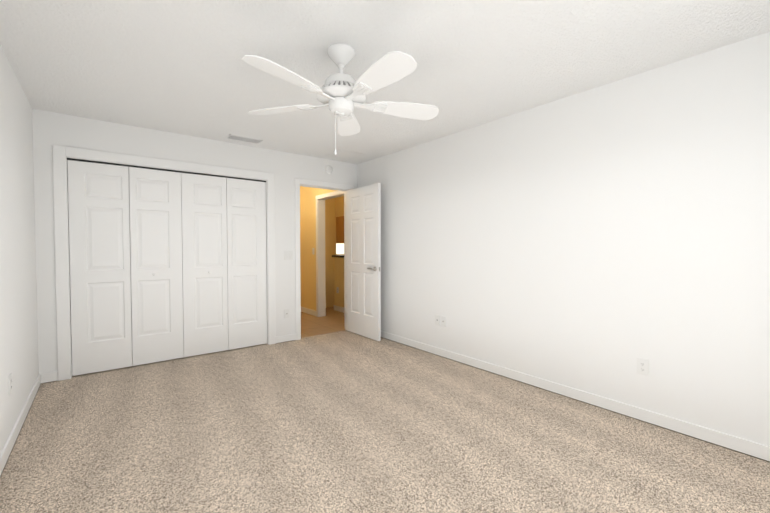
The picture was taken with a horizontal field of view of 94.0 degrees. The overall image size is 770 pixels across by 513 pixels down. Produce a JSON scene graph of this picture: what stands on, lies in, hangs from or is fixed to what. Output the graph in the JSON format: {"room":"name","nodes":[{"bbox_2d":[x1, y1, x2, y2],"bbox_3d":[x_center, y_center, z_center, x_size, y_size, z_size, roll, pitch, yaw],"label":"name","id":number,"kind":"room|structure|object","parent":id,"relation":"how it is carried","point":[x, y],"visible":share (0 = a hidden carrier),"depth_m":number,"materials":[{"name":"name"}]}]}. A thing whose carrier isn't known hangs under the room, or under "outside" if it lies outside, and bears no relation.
{"room":"empty bedroom","nodes":[
{"label":"empty bedroom","id":0,"kind":"room"},
{"bbox_2d":[0,45,38,453],"bbox_3d":[-1.624,-0.027,1.227,0.120,2.440,5.140,-1,2,-38],"label":"wall","id":1,"kind":"structure","parent":0,"point":[19,360],"depth_m":2.45,"materials":[{"name":"white paint"}]},
{"bbox_2d":[8,373,12,394],"bbox_3d":[-2.299,0.783,2.207,0.009,0.115,0.070,-1,2,-38],"label":"outlet","id":2,"kind":"object","parent":1,"relation":"attached to","point":[10,383],"visible":1,"depth_m":2.19,"materials":[{"name":"white plastic"}]},
{"bbox_2d":[0,374,43,476],"bbox_3d":[-1.571,1.148,1.300,0.017,0.088,4.903,-1,2,-38],"label":"baseboard","id":3,"kind":"structure","parent":1,"relation":"attached to","point":[5,454],"depth_m":2.35,"materials":[{"name":"white wood"}]},
{"bbox_2d":[32,109,356,373],"bbox_3d":[-1.789,-0.107,4.296,3.430,2.440,0.120,-1,2,-38],"label":"wall","id":4,"kind":"structure","parent":0,"point":[50,129],"depth_m":3.71,"materials":[{"name":"white paint"}]},
{"bbox_2d":[67,160,183,375],"bbox_3d":[-2.574,0.105,3.636,0.924,2.026,0.070,-1,2,-38],"label":"bifold door","id":5,"kind":"structure","parent":4,"relation":"in","point":[108,242],"depth_m":3.60,"materials":[{"name":"white paint"}]},
{"bbox_2d":[52,145,275,380],"bbox_3d":[-2.227,0.050,3.943,2.048,2.144,0.136,-1,2,-38],"label":"trim","id":6,"kind":"structure","parent":4,"relation":"attached to","point":[62,155],"depth_m":3.38,"materials":[{"name":"white wood"}]},
{"bbox_2d":[181,173,266,356],"bbox_3d":[-1.847,0.090,4.211,0.924,2.026,0.070,-1,2,-38],"label":"bifold door","id":7,"kind":"structure","parent":4,"relation":"in","point":[224,263],"depth_m":4.18,"materials":[{"name":"white paint"}]},
{"bbox_2d":[276,334,295,343],"bbox_3d":[-1.279,1.060,4.645,0.278,0.088,0.016,-1,2,-38],"label":"baseboard","id":8,"kind":"structure","parent":4,"relation":"attached to","point":[291,337],"depth_m":4.63,"materials":[{"name":"white wood"}]},
{"bbox_2d":[284,309,288,317],"bbox_3d":[-1.269,0.739,4.645,0.070,0.115,0.013,-1,2,-38],"label":"wall jack","id":9,"kind":"object","parent":4,"relation":"attached to","point":[286,313],"visible":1,"depth_m":4.64,"materials":[{"name":"white plastic"}]},
{"bbox_2d":[295,178,352,339],"bbox_3d":[-0.860,0.033,5.035,0.902,2.121,0.152,-1,2,-38],"label":"door frame","id":10,"kind":"structure","parent":4,"relation":"attached to","point":[320,184],"depth_m":4.75,"materials":[{"name":"white wood"}]},
{"bbox_2d":[325,165,332,173],"bbox_3d":[-0.772,-1.206,4.973,0.116,0.116,0.034,-1,2,-38],"label":"smoke detector","id":11,"kind":"object","parent":4,"relation":"attached to","point":[328,169],"visible":1,"depth_m":4.96,"materials":[{"name":"white plastic"}]},
{"bbox_2d":[347,183,380,340],"bbox_3d":[-0.303,0.069,4.909,0.139,2.030,0.771,-1,2,-38],"label":"bedroom door","id":12,"kind":"structure","parent":4,"relation":"in","point":[364,261],"depth_m":4.85,"materials":[{"name":"white paint"}]},
{"bbox_2d":[300,186,343,310],"bbox_3d":[-0.709,-0.175,6.871,3.920,2.440,2.820,-1,2,-38],"label":"wall","id":13,"kind":"structure","parent":0,"point":[334,208],"depth_m":6.73,"materials":[{"name":"yellow paint"}]},
{"bbox_2d":[301,307,315,315],"bbox_3d":[-1.647,0.997,6.899,0.013,0.095,1.419,-1,2,-38],"label":"baseboard","id":14,"kind":"structure","parent":13,"relation":"attached to","point":[313,312],"depth_m":6.58,"materials":[{"name":"white"}]},
{"bbox_2d":[316,191,344,325],"bbox_3d":[-0.844,0.008,5.966,0.152,2.121,1.002,-1,2,-38],"label":"door frame","id":15,"kind":"structure","parent":13,"relation":"attached to","point":[320,261],"depth_m":6.29,"materials":[{"name":"white wood"}]},
{"bbox_2d":[334,305,343,312],"bbox_3d":[-0.682,1.005,6.599,0.013,0.095,1.013,-1,2,-38],"label":"baseboard","id":16,"kind":"structure","parent":13,"relation":"attached to","point":[337,308],"depth_m":6.83,"materials":[{"name":"white"}]},
{"bbox_2d":[336,216,343,242],"bbox_3d":[-0.723,-0.539,7.378,0.440,0.540,0.351,-1,2,-38],"label":"upper cabinet","id":17,"kind":"object","parent":13,"relation":"attached to","point":[339,229],"visible":0.04,"depth_m":7.23,"materials":[{"name":"brown wood"}]},
{"bbox_2d":[336,243,343,253],"bbox_3d":[-0.355,-0.172,7.899,1.650,0.220,0.001,-1,2,-38],"label":"kitchen window","id":18,"kind":"structure","parent":13,"relation":"in","point":[339,248],"depth_m":7.44,"materials":[{"name":"white glass"}]},
{"bbox_2d":[0,330,769,512],"bbox_3d":[-0.232,1.214,2.362,3.670,0.100,5.140,-1,2,-38],"label":"floor carpet","id":19,"kind":"object","parent":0,"point":[345,421],"visible":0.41,"depth_m":2.21,"materials":[{"name":"beige carpet"}]},
{"bbox_2d":[0,0,769,163],"bbox_3d":[-0.232,-1.325,2.295,3.670,0.100,5.140,-1,2,-38],"label":"ceiling","id":20,"kind":"structure","parent":0,"point":[178,67],"depth_m":2.25,"materials":[{"name":"white paint"}]},
{"bbox_2d":[226,134,262,143],"bbox_3d":[-1.580,-1.315,4.040,0.360,0.012,0.160,-1,2,-38],"label":"ceiling vent","id":21,"kind":"object","parent":20,"relation":"in","point":[244,139],"visible":1,"depth_m":4.02,"materials":[{"name":"white metal"}]},
{"bbox_2d":[242,43,438,154],"bbox_3d":[-0.246,-0.952,2.192,1.266,0.641,1.231,-1,2,-38],"label":"ceiling fan","id":22,"kind":"object","parent":20,"relation":"hanging from","point":[341,94],"visible":1,"depth_m":2.15,"materials":[{"name":"white plastic"}]},
{"bbox_2d":[357,32,769,445],"bbox_3d":[1.160,-0.085,3.429,0.120,2.440,5.140,-1,2,-38],"label":"wall","id":23,"kind":"structure","parent":0,"point":[599,240],"depth_m":2.66,"materials":[{"name":"white paint"}]},
{"bbox_2d":[435,315,439,325],"bbox_3d":[0.592,0.719,4.066,0.008,0.115,0.070,-1,2,-38],"label":"outlet","id":24,"kind":"object","parent":23,"relation":"attached to","point":[437,319],"visible":1,"depth_m":4.06,"materials":[{"name":"white plastic"}]},
{"bbox_2d":[441,316,445,326],"bbox_3d":[0.646,0.721,3.994,0.013,0.115,0.070,-1,2,-38],"label":"outlet","id":25,"kind":"object","parent":23,"relation":"attached to","point":[443,321],"visible":1,"depth_m":3.99,"materials":[{"name":"white plastic"}]},
{"bbox_2d":[381,331,769,461],"bbox_3d":[1.098,1.092,3.410,0.043,0.088,4.903,-1,2,-38],"label":"baseboard","id":26,"kind":"structure","parent":23,"relation":"attached to","point":[737,444],"depth_m":2.67,"materials":[{"name":"white wood"}]},
{"bbox_2d":[637,357,648,375],"bbox_3d":[1.811,0.774,2.525,0.009,0.115,0.070,-1,2,-38],"label":"outlet","id":27,"kind":"object","parent":23,"relation":"attached to","point":[642,366],"visible":1,"depth_m":2.52,"materials":[{"name":"white plastic"}]},
{"label":"outside","id":28,"kind":"structure","parent":0,"visible":0},
{"bbox_2d":[301,307,344,337],"bbox_3d":[-0.709,1.094,6.904,3.920,0.100,2.820,-1,2,-38],"label":"floor","id":29,"kind":"structure","parent":28,"point":[332,321],"depth_m":5.76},
{"bbox_2d":[332,255,343,306],"bbox_3d":[-0.064,0.504,7.080,1.630,1.070,1.080,-1,2,-38],"label":"wall","id":30,"kind":"structure","parent":28,"point":[339,276],"depth_m":6.83,"materials":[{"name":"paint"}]}
]}

